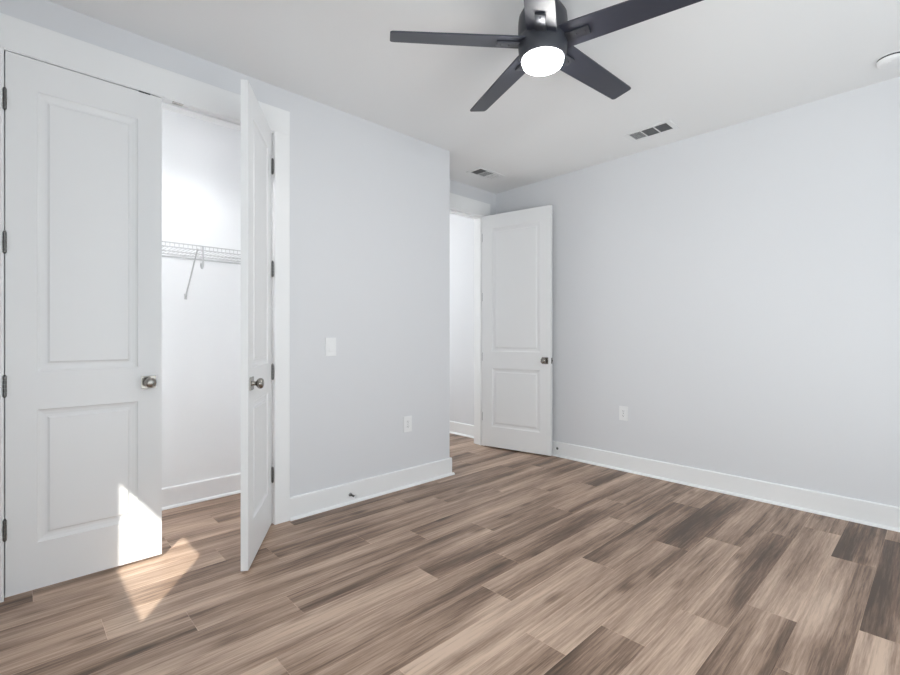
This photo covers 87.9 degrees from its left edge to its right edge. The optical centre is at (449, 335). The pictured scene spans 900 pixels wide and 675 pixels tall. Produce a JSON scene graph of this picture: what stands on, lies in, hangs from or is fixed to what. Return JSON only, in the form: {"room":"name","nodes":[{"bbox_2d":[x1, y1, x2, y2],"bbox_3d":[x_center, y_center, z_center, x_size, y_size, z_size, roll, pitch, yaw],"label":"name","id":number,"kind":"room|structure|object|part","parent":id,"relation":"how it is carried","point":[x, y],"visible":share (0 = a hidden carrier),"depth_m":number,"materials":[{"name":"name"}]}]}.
{"room":"empty bedroom","nodes":[
{"label":"empty bedroom","id":0,"kind":"room"},
{"bbox_2d":[162,109,240,487],"bbox_3d":[-1.792,-0.194,3.402,3.116,2.740,0.120,0,0,-43],"label":"wall","id":1,"kind":"structure","parent":0,"point":[201,160],"depth_m":3.33,"materials":[{"name":"white paint"}]},
{"bbox_2d":[162,473,240,509],"bbox_3d":[-1.696,1.105,3.388,2.996,0.142,0.032,0,0,-43],"label":"baseboard","id":2,"kind":"structure","parent":1,"relation":"attached to","point":[175,496],"depth_m":3.31,"materials":[{"name":"white paint"}]},
{"bbox_2d":[162,241,240,298],"bbox_3d":[-1.598,-0.421,3.276,2.975,0.335,0.329,0,0,-43],"label":"wire shelf","id":3,"kind":"object","parent":1,"relation":"attached to","point":[197,249],"visible":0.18,"depth_m":3.15,"materials":[{"name":"grey metal"}]},
{"bbox_3d":[-1.710,-0.541,3.394,2.975,0.009,0.004,0,0,-43],"label":"wall rail","id":4,"kind":"part","parent":3,"relation":"part of","materials":[{"name":"white metal"}]},
{"bbox_2d":[0,0,449,496],"bbox_3d":[-1.303,-0.194,2.805,3.466,2.740,0.120,0,0,-43],"label":"wall","id":5,"kind":"structure","parent":0,"point":[370,201],"depth_m":3.33,"materials":[{"name":"white paint"}]},
{"bbox_2d":[3,51,161,597],"bbox_3d":[-1.747,-0.051,2.262,0.611,2.425,0.097,0,0,-43],"label":"door","id":6,"kind":"structure","parent":5,"relation":"in","point":[82,235],"depth_m":2.25,"materials":[{"name":"white paint"}]},
{"bbox_3d":[-1.575,0.242,2.438,0.066,0.066,0.007,0,0,-43],"label":"knob","id":7,"kind":"part","parent":6,"relation":"part of","materials":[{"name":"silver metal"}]},
{"bbox_3d":[-1.554,0.242,2.416,0.055,0.055,0.056,0,0,-43],"label":"knob","id":8,"kind":"part","parent":6,"relation":"part of","materials":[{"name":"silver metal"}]},
{"bbox_2d":[0,13,289,602],"bbox_3d":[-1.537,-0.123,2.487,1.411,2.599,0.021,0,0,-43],"label":"trim","id":9,"kind":"structure","parent":5,"relation":"attached to","point":[17,35],"depth_m":2.60,"materials":[{"name":"white paint"}]},
{"bbox_2d":[241,79,273,570],"bbox_3d":[-1.040,-0.051,2.611,0.097,2.425,0.618,0,0,-10],"label":"door","id":10,"kind":"structure","parent":5,"relation":"in","point":[257,165],"depth_m":2.46,"materials":[{"name":"white paint"}]},
{"bbox_3d":[-1.005,0.242,2.364,0.007,0.066,0.066,0,0,-10],"label":"knob","id":11,"kind":"part","parent":10,"relation":"part of","materials":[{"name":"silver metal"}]},
{"bbox_3d":[-0.975,0.242,2.370,0.056,0.055,0.055,0,0,-10],"label":"knob","id":12,"kind":"part","parent":10,"relation":"part of","materials":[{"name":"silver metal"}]},
{"bbox_2d":[325,338,335,355],"bbox_3d":[-0.812,0.076,3.180,0.080,0.124,0.012,0,0,-43],"label":"light switch","id":13,"kind":"object","parent":5,"relation":"attached to","point":[330,343],"visible":1,"depth_m":3.17,"materials":[{"name":"white plastic"}]},
{"bbox_2d":[290,458,454,520],"bbox_3d":[-1.416,1.105,2.948,3.498,0.142,0.545,0,0,-43],"label":"baseboard","id":14,"kind":"structure","parent":5,"relation":"attached to","point":[319,501],"depth_m":3.36,"materials":[{"name":"white paint"}]},
{"bbox_2d":[404,416,411,431],"bbox_3d":[-0.330,0.689,3.639,0.078,0.122,0.009,0,0,-43],"label":"wall outlet","id":15,"kind":"object","parent":5,"relation":"attached to","point":[408,419],"visible":1,"depth_m":3.64,"materials":[{"name":"white plastic"}]},
{"bbox_2d":[0,433,899,674],"bbox_3d":[-0.643,1.227,2.972,4.894,0.102,7.040,0,0,-43],"label":"floor","id":16,"kind":"structure","parent":0,"point":[512,562],"depth_m":2.12,"materials":[{"name":"brown wood"}]},
{"bbox_2d":[450,179,495,214],"bbox_3d":[0.034,-0.194,4.778,1.188,2.740,0.120,0,0,-43],"label":"wall","id":17,"kind":"structure","parent":0,"point":[458,188],"depth_m":4.91,"materials":[{"name":"white paint"}]},
{"bbox_2d":[450,208,483,445],"bbox_3d":[0.037,-0.055,4.770,0.806,2.462,0.140,0,0,-43],"label":"trim","id":18,"kind":"structure","parent":17,"relation":"attached to","point":[478,219],"depth_m":5.03,"materials":[{"name":"white paint"}]},
{"bbox_2d":[450,193,489,445],"bbox_3d":[0.080,-0.123,4.725,0.964,2.599,0.021,0,0,-43],"label":"trim","id":19,"kind":"structure","parent":17,"relation":"attached to","point":[458,202],"depth_m":4.83,"materials":[{"name":"white paint"}]},
{"bbox_2d":[474,219,474,442],"bbox_3d":[-0.016,-0.121,4.826,0.964,2.594,0.018,0,0,-43],"label":"trim","id":20,"kind":"structure","parent":17,"relation":"attached to","point":[474,219],"depth_m":5.09,"materials":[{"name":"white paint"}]},
{"bbox_2d":[482,205,552,455],"bbox_3d":[0.662,-0.051,4.747,0.812,2.425,0.159,0,0,35],"label":"door","id":21,"kind":"structure","parent":17,"relation":"in","point":[517,360],"depth_m":4.71,"materials":[{"name":"white paint"}]},
{"bbox_2d":[47,0,899,193],"bbox_3d":[-0.643,-1.624,2.972,4.894,0.120,7.040,0,0,-43],"label":"ceiling","id":22,"kind":"structure","parent":0,"point":[704,66],"depth_m":2.65,"materials":[{"name":"white paint"}]},
{"bbox_2d":[467,167,504,180],"bbox_3d":[0.345,-1.560,4.500,0.356,0.008,0.186,0,0,-43],"label":"ceiling vent","id":23,"kind":"object","parent":22,"relation":"in","point":[481,172],"visible":1,"depth_m":4.49,"materials":[{"name":"white metal"}]},
{"bbox_2d":[390,0,702,111],"bbox_3d":[0.458,-1.385,2.131,1.291,0.357,1.331,0,0,-43],"label":"ceiling fan","id":24,"kind":"object","parent":22,"relation":"hanging from","point":[545,41],"visible":1,"depth_m":2.04,"materials":[{"name":"grey metal"}]},
{"bbox_3d":[0.028,-1.324,2.084,0.595,0.035,0.130,0,0,-4],"label":"blade","id":25,"kind":"part","parent":24,"relation":"part of","materials":[{"name":"black wood"}]},
{"bbox_3d":[0.272,-1.324,2.476,0.130,0.035,0.595,0,0,-22],"label":"blade","id":26,"kind":"part","parent":24,"relation":"part of","materials":[{"name":"black wood"}]},
{"bbox_3d":[0.271,-1.316,2.103,0.127,0.018,0.045,0,0,-4],"label":"blade arm","id":27,"kind":"part","parent":24,"relation":"part of","materials":[{"name":"grey metal"}]},
{"bbox_3d":[0.365,-1.316,2.250,0.045,0.018,0.127,0,0,-22],"label":"blade arm","id":28,"kind":"part","parent":24,"relation":"part of","materials":[{"name":"grey metal"}]},
{"bbox_3d":[0.382,-1.316,1.968,0.045,0.018,0.127,0,0,14],"label":"blade arm","id":29,"kind":"part","parent":24,"relation":"part of","materials":[{"name":"grey metal"}]},
{"bbox_3d":[0.326,-1.324,1.731,0.130,0.035,0.595,0,0,14],"label":"blade","id":30,"kind":"part","parent":24,"relation":"part of","materials":[{"name":"black"}]},
{"bbox_3d":[0.534,-1.316,2.207,0.127,0.018,0.045,0,0,-40],"label":"blade arm","id":31,"kind":"part","parent":24,"relation":"part of","materials":[{"name":"grey metal"}]},
{"bbox_3d":[0.545,-1.316,2.032,0.127,0.018,0.045,0,0,32],"label":"blade arm","id":32,"kind":"part","parent":24,"relation":"part of","materials":[{"name":"grey metal"}]},
{"bbox_3d":[0.720,-1.324,2.365,0.595,0.035,0.130,0,0,-40],"label":"blade","id":33,"kind":"part","parent":24,"relation":"part of","materials":[{"name":"black wood"}]},
{"bbox_3d":[0.753,-1.324,1.905,0.595,0.035,0.130,0,0,32],"label":"blade","id":34,"kind":"part","parent":24,"relation":"part of","materials":[{"name":"black wood"}]},
{"bbox_2d":[623,120,678,141],"bbox_3d":[1.533,-1.560,3.566,0.186,0.008,0.356,0,0,-43],"label":"ceiling vent","id":35,"kind":"object","parent":22,"relation":"in","point":[666,126],"visible":1,"depth_m":3.56,"materials":[{"name":"white metal"}]},
{"bbox_2d":[876,50,899,68],"bbox_3d":[2.483,-1.544,2.620,0.136,0.040,0.136,0,0,-43],"label":"smoke detector","id":36,"kind":"object","parent":22,"relation":"attached to","point":[892,59],"visible":1,"depth_m":2.61,"materials":[{"name":"white plastic"}]},
{"bbox_2d":[450,77,899,506],"bbox_3d":[1.090,-0.194,4.614,0.120,2.740,6.800,0,0,-43],"label":"wall","id":37,"kind":"structure","parent":0,"point":[735,289],"depth_m":3.43,"materials":[{"name":"white paint"}]},
{"bbox_2d":[450,421,473,437],"bbox_3d":[-0.452,1.105,6.131,0.032,0.142,2.476,0,0,-43],"label":"baseboard","id":38,"kind":"structure","parent":37,"relation":"attached to","point":[467,430],"depth_m":5.50,"materials":[{"name":"white paint"}]},
{"bbox_2d":[619,406,627,420],"bbox_3d":[1.515,0.678,4.072,0.009,0.122,0.078,0,0,-43],"label":"wall outlet","id":39,"kind":"object","parent":37,"relation":"attached to","point":[623,411],"visible":1,"depth_m":4.07,"materials":[{"name":"white plastic"}]},
{"bbox_2d":[552,440,899,531],"bbox_3d":[1.934,1.105,3.612,0.032,0.142,4.186,0,0,-43],"label":"baseboard","id":40,"kind":"structure","parent":37,"relation":"attached to","point":[879,515],"depth_m":3.38,"materials":[{"name":"white paint"}]}
]}

